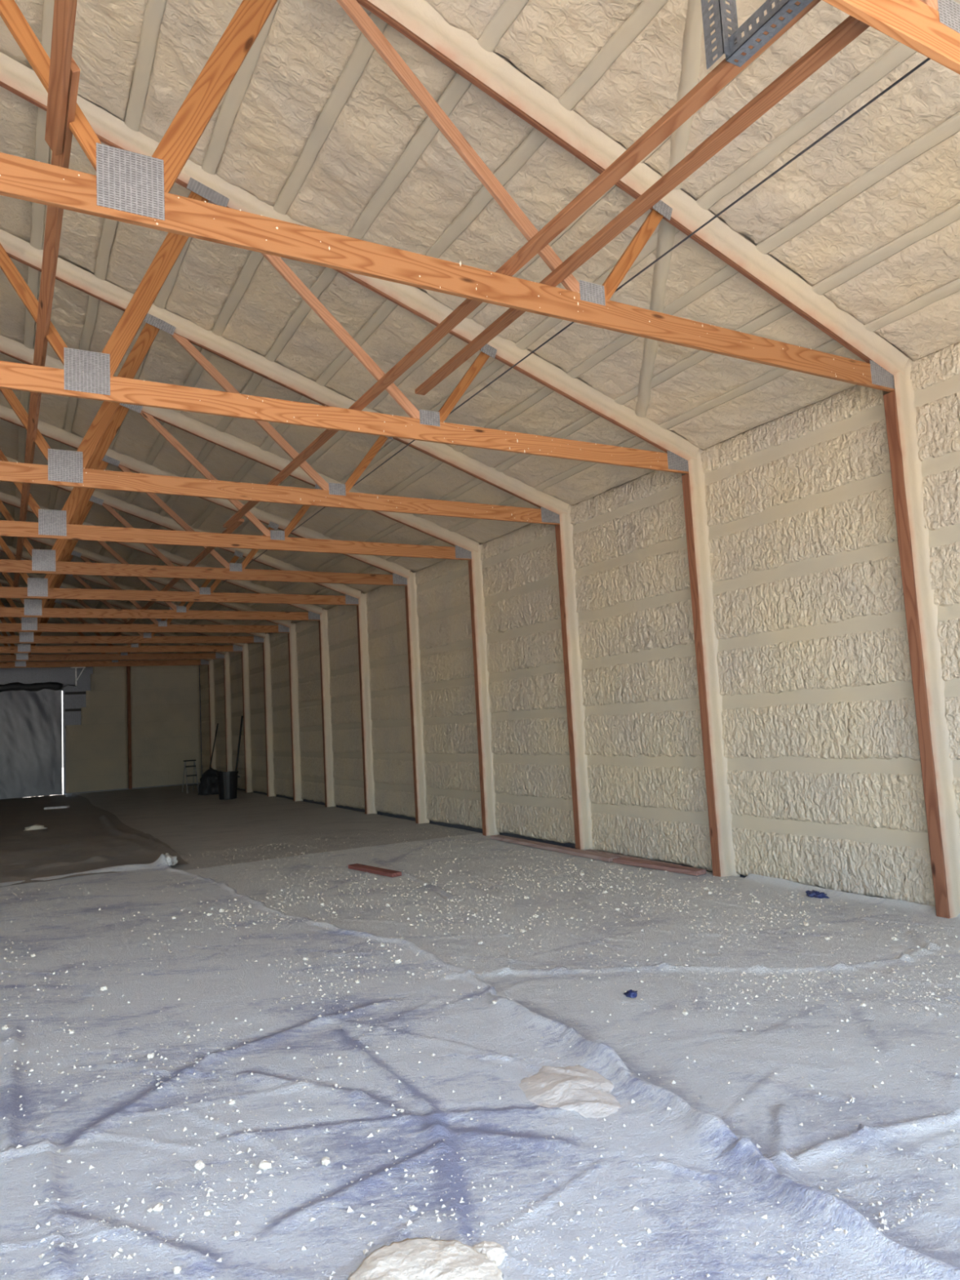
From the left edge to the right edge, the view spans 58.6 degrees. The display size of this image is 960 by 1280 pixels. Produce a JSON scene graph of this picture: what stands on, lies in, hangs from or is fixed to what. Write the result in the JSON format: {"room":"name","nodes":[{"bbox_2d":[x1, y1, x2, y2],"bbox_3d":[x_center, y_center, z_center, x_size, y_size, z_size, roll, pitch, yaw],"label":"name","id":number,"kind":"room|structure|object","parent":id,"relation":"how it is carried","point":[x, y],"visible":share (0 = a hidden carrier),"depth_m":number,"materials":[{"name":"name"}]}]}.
{"room":"pole barn interior","nodes":[
{"label":"pole barn interior","id":0,"kind":"room"},
{"bbox_2d":[0,602,202,794],"bbox_3d":[-18.790,1.586,27.973,18.820,7.771,0.181,0,-6,-29],"label":"wall","id":1,"kind":"structure","parent":0,"point":[166,722],"depth_m":30.97,"materials":[{"name":"paint"}]},
{"bbox_2d":[0,681,62,692],"bbox_3d":[-16.674,1.616,28.914,4.628,0.344,0.303,0,-6,-29],"label":"roll","id":2,"kind":"object","parent":1,"relation":"attached to","point":[17,686],"visible":1,"depth_m":29.48,"materials":[{"name":"black plastic"}]},
{"bbox_2d":[0,688,62,799],"bbox_3d":[-16.595,3.545,28.865,4.480,3.690,0.043,0,-6,-29],"label":"curtain","id":3,"kind":"object","parent":2,"relation":"hanging from","point":[31,722],"visible":1,"depth_m":29.47,"materials":[{"name":"grey plastic"}]},
{"bbox_2d":[27,768,63,797],"bbox_3d":[0.103,1.891,-0.182,140.000,0.240,150.000,0,-6,-29],"label":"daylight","id":4,"kind":"structure","parent":1,"relation":"attached to","point":[62,768],"depth_m":42.67,"materials":[{"name":"white"}]},
{"bbox_2d":[0,0,959,659],"bbox_3d":[-10.616,-2.593,13.390,18.920,3.335,34.330,0,-6,-29],"label":"ceiling","id":5,"kind":"structure","parent":0,"point":[313,123],"depth_m":6.58,"materials":[{"name":"plastic"}]},
{"bbox_2d":[0,598,209,667],"bbox_3d":[-17.698,-0.795,26.023,18.477,3.396,0.230,0,-6,-29],"label":"roof truss","id":6,"kind":"object","parent":5,"relation":"attached to","point":[202,661],"visible":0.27,"depth_m":28.58,"materials":[{"name":"brown wood"}]},
{"bbox_2d":[71,666,85,685],"bbox_3d":[-13.269,1.199,28.246,0.440,0.618,0.035,0,-6,-29],"label":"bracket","id":7,"kind":"object","parent":6,"relation":"hanging from","point":[76,679],"visible":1,"depth_m":28.21,"materials":[{"name":"grey metal"}]},
{"bbox_2d":[0,577,226,661],"bbox_3d":[-16.513,-1.063,23.909,18.477,3.396,0.231,0,-6,-29],"label":"roof truss","id":8,"kind":"object","parent":5,"relation":"attached to","point":[218,655],"visible":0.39,"depth_m":26.38,"materials":[{"name":"brown wood"}]},
{"bbox_2d":[0,573,244,653],"bbox_3d":[-15.327,-1.331,21.793,18.477,3.396,0.232,0,-6,-29],"label":"roof truss","id":9,"kind":"object","parent":5,"relation":"attached to","point":[21,647],"visible":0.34,"depth_m":24.34,"materials":[{"name":"brown wood"}]},
{"bbox_2d":[0,544,266,644],"bbox_3d":[-14.142,-1.598,19.679,18.477,3.396,0.231,0,-6,-29],"label":"roof truss","id":10,"kind":"object","parent":5,"relation":"attached to","point":[24,637],"visible":0.45,"depth_m":22.17,"materials":[{"name":"brown wood"}]},
{"bbox_2d":[0,537,292,632],"bbox_3d":[-12.957,-1.866,17.566,18.477,3.396,0.233,0,-6,-29],"label":"roof truss","id":11,"kind":"object","parent":5,"relation":"attached to","point":[28,624],"visible":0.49,"depth_m":20.05,"materials":[{"name":"brown wood"}]},
{"bbox_2d":[0,491,323,620],"bbox_3d":[-11.772,-2.134,15.452,18.477,3.396,0.235,0,-6,-29],"label":"roof truss","id":12,"kind":"object","parent":5,"relation":"attached to","point":[33,607],"visible":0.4,"depth_m":17.99,"materials":[{"name":"brown wood"}]},
{"bbox_2d":[0,456,361,605],"bbox_3d":[-10.587,-2.401,13.338,18.477,3.396,0.230,0,-6,-29],"label":"roof truss","id":13,"kind":"object","parent":5,"relation":"attached to","point":[37,588],"visible":0.62,"depth_m":15.78,"materials":[{"name":"brown wood"}]},
{"bbox_2d":[114,518,244,635],"bbox_3d":[-6.245,-0.833,16.546,0.090,0.038,12.892,0,-6,-30],"label":"board","id":14,"kind":"object","parent":13,"relation":"on","point":[228,531],"visible":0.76,"depth_m":13.36,"materials":[{"name":"brown wood"}]},
{"bbox_2d":[0,404,410,586],"bbox_3d":[-9.401,-2.669,11.223,18.477,3.396,0.230,0,-6,-29],"label":"roof truss","id":15,"kind":"object","parent":5,"relation":"attached to","point":[43,561],"visible":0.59,"depth_m":13.55,"materials":[{"name":"brown wood"}]},
{"bbox_2d":[0,334,479,559],"bbox_3d":[-8.209,-2.937,9.118,18.499,3.396,0.246,0,-6,-29],"label":"roof truss","id":16,"kind":"object","parent":5,"relation":"attached to","point":[51,524],"visible":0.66,"depth_m":11.49,"materials":[{"name":"brown wood"}]},
{"bbox_2d":[13,57,79,586],"bbox_3d":[-5.462,-1.724,10.269,0.078,0.117,14.981,0,-6,-29],"label":"brace","id":17,"kind":"object","parent":16,"relation":"attached to","point":[54,215],"visible":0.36,"depth_m":5.58,"materials":[{"name":"brown wood"}]},
{"bbox_2d":[0,229,568,524],"bbox_3d":[-7.021,-3.205,6.999,18.499,3.396,0.240,0,-6,-29],"label":"roof truss","id":18,"kind":"object","parent":5,"relation":"attached to","point":[64,468],"visible":0.86,"depth_m":9.25,"materials":[{"name":"brown wood"}]},
{"bbox_2d":[0,51,699,474],"bbox_3d":[-5.838,-3.468,4.890,18.499,3.405,0.242,0,-6,-29],"label":"roof truss","id":19,"kind":"object","parent":5,"relation":"attached to","point":[87,375],"visible":0.76,"depth_m":7.11,"materials":[{"name":"brown wood"}]},
{"bbox_2d":[222,57,930,583],"bbox_3d":[-0.833,-1.953,8.835,0.022,0.025,16.300,0,-6,-29],"label":"cable","id":20,"kind":"object","parent":19,"relation":"attached to","point":[926,60],"visible":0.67,"depth_m":4.91,"materials":[{"name":"black metal"}]},
{"bbox_2d":[0,0,909,391],"bbox_3d":[-4.648,-3.741,2.767,18.499,3.396,0.247,0,-6,-29],"label":"roof truss","id":21,"kind":"object","parent":5,"relation":"attached to","point":[129,187],"visible":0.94,"depth_m":5.15,"materials":[{"name":"brown wood"}]},
{"bbox_2d":[44,0,77,155],"bbox_3d":[-1.342,-2.648,2.858,0.078,0.092,3.278,0,-6,-29],"label":"brace","id":22,"kind":"object","parent":21,"relation":"attached to","point":[64,11],"visible":1,"depth_m":3.77,"materials":[{"name":"brown wood"}]},
{"bbox_2d":[222,0,821,528],"bbox_3d":[-0.608,-2.097,6.582,0.093,0.038,10.945,0,-6,-30],"label":"board","id":23,"kind":"object","parent":21,"relation":"on","point":[725,72],"visible":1,"depth_m":4.60,"materials":[{"name":"brown wood"}]},
{"bbox_2d":[701,0,813,69],"bbox_3d":[1.133,-2.945,3.497,0.120,0.954,0.555,0,-6,-29],"label":"bracket","id":24,"kind":"object","parent":23,"relation":"attached to","point":[733,46],"visible":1,"depth_m":3.58,"materials":[{"name":"silver metal"}]},
{"bbox_2d":[414,15,870,395],"bbox_3d":[1.103,-2.415,4.252,0.089,0.038,6.570,0,-6,-29],"label":"board","id":25,"kind":"object","parent":21,"relation":"on","point":[850,28],"visible":1,"depth_m":4.32,"materials":[{"name":"brown wood"}]},
{"bbox_2d":[822,0,959,74],"bbox_3d":[-3.468,-4.008,0.662,18.499,3.396,0.242,0,-6,-29],"label":"roof truss","id":26,"kind":"object","parent":5,"relation":"attached to","point":[918,25],"visible":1,"depth_m":3.34,"materials":[{"name":"brown wood"}]},
{"bbox_2d":[200,342,959,906],"bbox_3d":[-2.240,1.248,17.600,0.174,4.670,34.330,0,-6,-29],"label":"wall","id":27,"kind":"structure","parent":0,"point":[820,738],"depth_m":9.35,"materials":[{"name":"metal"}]},
{"bbox_3d":[-10.276,3.663,12.789,18.820,0.220,34.330,0,-6,-29],"label":"floor","id":28,"kind":"structure","parent":0,"visible":0},
{"bbox_2d":[0,793,188,887],"bbox_3d":[-14.585,4.183,17.695,12.860,0.099,21.080,0,-6,-29],"label":"plastic sheet","id":29,"kind":"object","parent":28,"relation":"on","point":[82,836],"visible":0.98,"depth_m":14.93,"materials":[{"name":"grey plastic"}]},
{"bbox_2d":[22,824,47,831],"bbox_3d":[-9.189,3.862,17.661,0.365,0.103,0.413,-6,-6,28],"label":"rubble","id":30,"kind":"object","parent":29,"relation":"on","point":[34,827],"visible":0.92,"depth_m":17.56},
{"bbox_2d":[44,805,69,809],"bbox_3d":[-11.440,4.528,23.117,0.585,0.050,0.220,-2,-6,-9],"label":"offcut","id":31,"kind":"object","parent":29,"relation":"on","point":[59,806],"visible":1,"depth_m":23.02,"materials":[{"name":"white paint"}]},
{"bbox_2d":[164,853,177,866],"bbox_3d":[-4.253,2.981,11.646,0.246,0.158,0.568,0,-6,-29],"label":"bundle","id":32,"kind":"object","parent":29,"relation":"on","point":[171,860],"visible":0.55,"depth_m":11.56,"materials":[{"name":"grey plastic"}]},
{"bbox_2d":[75,783,481,870],"bbox_3d":[-7.250,4.155,21.378,4.860,0.086,21.830,0,-6,-29],"label":"floor","id":33,"kind":"structure","parent":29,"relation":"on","point":[193,824],"depth_m":16.01,"materials":[{"name":"grey concrete"}]},
{"bbox_2d":[182,759,199,792],"bbox_3d":[-9.296,4.361,27.421,0.370,1.019,0.888,0,-6,-29],"label":"step ladder","id":34,"kind":"object","parent":33,"relation":"on","point":[194,760],"visible":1,"depth_m":27.32,"materials":[{"name":"grey metal"}]},
{"bbox_2d":[197,766,222,795],"bbox_3d":[-8.111,4.264,26.015,0.926,0.823,1.039,-2,-6,-7],"label":"trash bag","id":35,"kind":"object","parent":33,"relation":"on","point":[208,785],"visible":0.73,"depth_m":25.70,"materials":[{"name":"black plastic"}]},
{"bbox_2d":[208,723,218,768],"bbox_3d":[-8.668,3.771,27.650,0.044,2.149,1.040,-4,-6,7],"label":"pole","id":36,"kind":"object","parent":33,"relation":"on","point":[217,723],"visible":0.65,"depth_m":27.83,"materials":[{"name":"metal"}]},
{"bbox_2d":[214,771,239,799],"bbox_3d":[-6.883,3.965,23.321,0.593,0.725,0.593,-5,-6,15],"label":"trash bin","id":37,"kind":"object","parent":33,"relation":"on","point":[227,780],"visible":1,"depth_m":23.11,"materials":[{"name":"black plastic"}]},
{"bbox_2d":[235,715,243,771],"bbox_3d":[-7.232,3.417,25.559,0.060,2.289,0.414,-8,-8,44],"label":"pole","id":38,"kind":"object","parent":33,"relation":"on","point":[242,717],"visible":0.65,"depth_m":25.60,"materials":[{"name":"metal"}]},
{"bbox_2d":[126,666,132,789],"bbox_3d":[-12.743,3.160,31.072,0.100,4.520,0.140,0,-6,-29],"label":"wall post","id":39,"kind":"object","parent":28,"relation":"on","point":[128,671],"visible":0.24,"depth_m":31.02,"materials":[{"name":"brown wood"}]},
{"bbox_2d":[208,658,216,769],"bbox_3d":[-9.451,2.898,30.208,0.195,4.520,0.271,0,-6,-29],"label":"wall post","id":40,"kind":"object","parent":28,"relation":"on","point":[211,667],"visible":0.82,"depth_m":30.17,"materials":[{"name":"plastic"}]},
{"bbox_2d":[223,651,233,771],"bbox_3d":[-8.267,2.630,28.094,0.194,4.520,0.274,0,-6,-29],"label":"wall post","id":41,"kind":"object","parent":28,"relation":"on","point":[228,713],"visible":0.84,"depth_m":28.04,"materials":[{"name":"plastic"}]},
{"bbox_2d":[241,643,253,792],"bbox_3d":[-7.081,2.362,25.979,0.195,4.520,0.273,0,-6,-29],"label":"wall post","id":42,"kind":"object","parent":28,"relation":"on","point":[245,660],"visible":0.98,"depth_m":25.91,"materials":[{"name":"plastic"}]},
{"bbox_2d":[262,634,275,796],"bbox_3d":[-5.896,2.094,23.865,0.194,4.520,0.276,0,-6,-29],"label":"wall post","id":43,"kind":"object","parent":28,"relation":"on","point":[266,645],"visible":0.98,"depth_m":23.79,"materials":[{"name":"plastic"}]},
{"bbox_2d":[288,622,302,801],"bbox_3d":[-4.711,1.827,21.753,0.194,4.520,0.271,0,-6,-29],"label":"wall post","id":44,"kind":"object","parent":28,"relation":"on","point":[295,750],"visible":0.99,"depth_m":21.68,"materials":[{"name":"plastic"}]},
{"bbox_2d":[318,609,336,807],"bbox_3d":[-3.526,1.559,19.639,0.195,4.520,0.274,0,-6,-29],"label":"wall post","id":45,"kind":"object","parent":28,"relation":"on","point":[328,758],"visible":0.98,"depth_m":19.56,"materials":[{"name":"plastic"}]},
{"bbox_2d":[356,593,377,813],"bbox_3d":[-2.341,1.291,17.524,0.194,4.520,0.276,0,-6,-29],"label":"wall post","id":46,"kind":"object","parent":28,"relation":"on","point":[362,609],"visible":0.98,"depth_m":17.45,"materials":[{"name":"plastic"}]},
{"bbox_2d":[404,572,429,823],"bbox_3d":[-1.157,1.024,15.412,0.194,4.520,0.274,0,-6,-29],"label":"wall post","id":47,"kind":"object","parent":28,"relation":"on","point":[411,589],"visible":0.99,"depth_m":15.34,"materials":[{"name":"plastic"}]},
{"bbox_2d":[467,544,499,835],"bbox_3d":[0.030,0.755,13.295,0.194,4.520,0.275,0,-6,-29],"label":"wall post","id":48,"kind":"object","parent":28,"relation":"on","point":[479,636],"visible":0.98,"depth_m":13.21,"materials":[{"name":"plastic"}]},
{"bbox_2d":[184,832,959,1267],"bbox_3d":[0.962,2.295,6.731,4.860,0.088,12.560,0,-6,-29],"label":"plastic sheet","id":49,"kind":"object","parent":28,"relation":"on","point":[933,1230],"visible":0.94,"depth_m":5.43,"materials":[{"name":"grey plastic"}]},
{"bbox_2d":[347,863,401,877],"bbox_3d":[-1.264,2.743,10.190,0.130,0.045,1.013,1,-7,-38],"label":"plank","id":50,"kind":"object","parent":49,"relation":"on","point":[388,873],"visible":1,"depth_m":10.10,"materials":[{"name":"brown wood"}]},
{"bbox_2d":[0,853,959,1279],"bbox_3d":[-4.656,2.284,4.044,9.831,0.172,13.360,0,-6,-29],"label":"plastic sheet","id":51,"kind":"object","parent":49,"relation":"on","point":[678,1226],"visible":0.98,"depth_m":3.65,"materials":[{"name":"grey plastic"}]},
{"bbox_2d":[1,1025,8,1030],"bbox_3d":[-2.886,2.356,5.196,0.035,0.029,0.042,1,-7,-38],"label":"chunk","id":52,"kind":"object","parent":51,"relation":"on","point":[5,1027],"visible":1,"depth_m":5.19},
{"bbox_2d":[100,985,107,991],"bbox_3d":[-2.611,2.418,5.933,0.050,0.034,0.038,-1,-6,-21],"label":"chunk","id":53,"kind":"object","parent":51,"relation":"on","point":[104,988],"visible":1,"depth_m":5.92,"materials":[{"name":"white plastic"}]},
{"bbox_2d":[146,1053,154,1058],"bbox_3d":[-1.781,2.247,4.621,0.044,0.030,0.033,-5,-6,15],"label":"chunk","id":54,"kind":"object","parent":51,"relation":"on","point":[149,1055],"visible":1,"depth_m":4.61,"materials":[{"name":"white plastic"}]},
{"bbox_2d":[152,1202,163,1211],"bbox_3d":[-1.166,2.062,3.107,0.036,0.024,0.038,-5,-6,18],"label":"chunk","id":55,"kind":"object","parent":51,"relation":"on","point":[157,1207],"visible":1,"depth_m":3.10,"materials":[{"name":"white"}]},
{"bbox_2d":[173,1265,181,1274],"bbox_3d":[-0.970,2.018,2.741,0.026,0.021,0.034,-1,-6,-21],"label":"chunk","id":56,"kind":"object","parent":51,"relation":"on","point":[176,1269],"visible":1,"depth_m":2.73,"materials":[{"name":"white"}]},
{"bbox_2d":[194,1160,204,1170],"bbox_3d":[-1.113,2.083,3.390,0.046,0.028,0.035,-7,-7,35],"label":"chunk","id":57,"kind":"object","parent":51,"relation":"on","point":[199,1164],"visible":1,"depth_m":3.38,"materials":[{"name":"white plastic"}]},
{"bbox_2d":[204,1210,210,1215],"bbox_3d":[-0.977,2.052,3.061,0.024,0.016,0.018,-2,-6,-8],"label":"chunk","id":58,"kind":"object","parent":51,"relation":"on","point":[207,1212],"visible":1,"depth_m":3.06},
{"bbox_2d":[228,1098,235,1104],"bbox_3d":[-1.153,2.148,3.978,0.029,0.023,0.038,-4,-6,14],"label":"chunk","id":59,"kind":"object","parent":51,"relation":"on","point":[232,1101],"visible":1,"depth_m":3.97,"materials":[{"name":"white plastic"}]},
{"bbox_2d":[234,1231,239,1235],"bbox_3d":[-0.834,2.037,2.935,0.019,0.013,0.020,-1,-6,-20],"label":"chunk","id":60,"kind":"object","parent":51,"relation":"on","point":[236,1233],"visible":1,"depth_m":2.93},
{"bbox_2d":[258,1160,271,1169],"bbox_3d":[-0.845,2.066,3.360,0.048,0.030,0.037,0,-6,-30],"label":"chunk","id":61,"kind":"object","parent":51,"relation":"on","point":[264,1165],"visible":1,"depth_m":3.35,"materials":[{"name":"white"}]},
{"bbox_2d":[321,1156,330,1165],"bbox_3d":[-0.608,2.056,3.372,0.033,0.026,0.052,-1,-6,-22],"label":"chunk","id":62,"kind":"object","parent":51,"relation":"on","point":[326,1160],"visible":1,"depth_m":3.36,"materials":[{"name":"white plastic"}]},
{"bbox_2d":[394,959,401,963],"bbox_3d":[-0.593,2.331,6.203,0.050,0.031,0.038,1,-7,-37],"label":"chunk","id":63,"kind":"object","parent":51,"relation":"on","point":[397,961],"visible":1,"depth_m":6.19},
{"bbox_2d":[408,1204,417,1211],"bbox_3d":[-0.236,2.016,3.033,0.029,0.020,0.025,-8,-7,39],"label":"chunk","id":64,"kind":"object","parent":51,"relation":"on","point":[412,1208],"visible":1,"depth_m":3.03,"materials":[{"name":"white"}]},
{"bbox_2d":[347,1237,502,1279],"bbox_3d":[-0.168,1.944,2.561,0.484,0.064,0.517,0,-6,-29],"label":"scrap","id":65,"kind":"object","parent":51,"relation":"on","point":[416,1258],"visible":1,"depth_m":2.65,"materials":[{"name":"white plastic"}]},
{"bbox_2d":[471,1240,505,1266],"bbox_3d":[0.025,1.965,2.742,0.113,0.035,0.120,0,-6,-29],"label":"scrap","id":66,"kind":"object","parent":51,"relation":"on","point":[494,1251],"visible":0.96,"depth_m":2.73,"materials":[{"name":"white"}]},
{"bbox_2d":[518,1064,621,1117],"bbox_3d":[0.411,2.056,3.920,0.453,0.058,0.660,0,-6,-29],"label":"scrap","id":67,"kind":"object","parent":51,"relation":"on","point":[581,1090],"visible":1,"depth_m":3.88,"materials":[{"name":"plastic"}]},
{"bbox_2d":[0,826,959,1279],"bbox_3d":[-1.558,2.529,7.740,8.063,0.097,11.516,0,-6,-29],"label":"crumbs","id":68,"kind":"object","parent":49,"relation":"on","point":[349,1210],"visible":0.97,"depth_m":4.52,"materials":[{"name":"white plastic"}]},
{"bbox_2d":[490,834,619,862],"bbox_3d":[0.896,2.729,11.287,0.151,0.045,2.901,0,-6,-28],"label":"plank","id":69,"kind":"object","parent":49,"relation":"on","point":[591,855],"visible":0.86,"depth_m":11.02,"materials":[{"name":"brown wood"}]},
{"bbox_2d":[622,989,637,998],"bbox_3d":[0.927,2.162,5.244,0.075,0.038,0.109,0,-6,-29],"label":"scrap","id":70,"kind":"object","parent":49,"relation":"on","point":[631,993],"visible":1,"depth_m":5.22,"materials":[{"name":"blue plastic"}]},
{"bbox_2d":[585,848,681,866],"bbox_3d":[1.769,2.569,10.067,0.070,0.030,1.700,0,-6,-29],"label":"plank","id":71,"kind":"object","parent":49,"relation":"on","point":[588,850],"visible":0.46,"depth_m":10.16,"materials":[{"name":"brown wood"}]},
{"bbox_2d":[613,857,706,875],"bbox_3d":[1.954,2.491,9.430,0.150,0.045,1.283,0,-7,-33],"label":"plank","id":72,"kind":"object","parent":49,"relation":"on","point":[634,862],"visible":1,"depth_m":9.32,"materials":[{"name":"brown wood"}]},
{"bbox_2d":[682,1010,688,1015],"bbox_3d":[1.166,2.122,4.864,0.028,0.023,0.037,0,-6,-27],"label":"chunk","id":73,"kind":"object","parent":49,"relation":"on","point":[684,1012],"visible":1,"depth_m":4.86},
{"bbox_2d":[804,889,829,898],"bbox_3d":[3.015,2.276,7.662,0.146,0.051,0.237,0,-6,-29],"label":"glove","id":74,"kind":"object","parent":49,"relation":"on","point":[815,894],"visible":1,"depth_m":7.64,"materials":[{"name":"blue fabric"}]},
{"bbox_2d":[891,936,897,940],"bbox_3d":[2.980,2.147,6.147,0.043,0.030,0.036,-4,-6,9],"label":"chunk","id":75,"kind":"object","parent":49,"relation":"on","point":[894,938],"visible":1,"depth_m":6.14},
{"bbox_2d":[555,504,592,850],"bbox_3d":[1.214,0.463,11.184,0.195,4.570,0.277,0,-6,-29],"label":"wall post","id":76,"kind":"object","parent":28,"relation":"on","point":[581,802],"visible":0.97,"depth_m":11.10,"materials":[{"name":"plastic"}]},
{"bbox_2d":[681,448,740,876],"bbox_3d":[2.399,0.195,9.070,0.195,4.570,0.278,0,-6,-29],"label":"wall post","id":77,"kind":"object","parent":28,"relation":"on","point":[706,643],"visible":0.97,"depth_m":8.99,"materials":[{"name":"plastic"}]},
{"bbox_2d":[882,357,959,918],"bbox_3d":[3.584,-0.072,6.956,0.195,4.570,0.275,0,-6,-29],"label":"wall post","id":78,"kind":"object","parent":28,"relation":"on","point":[921,611],"visible":0.98,"depth_m":6.88,"materials":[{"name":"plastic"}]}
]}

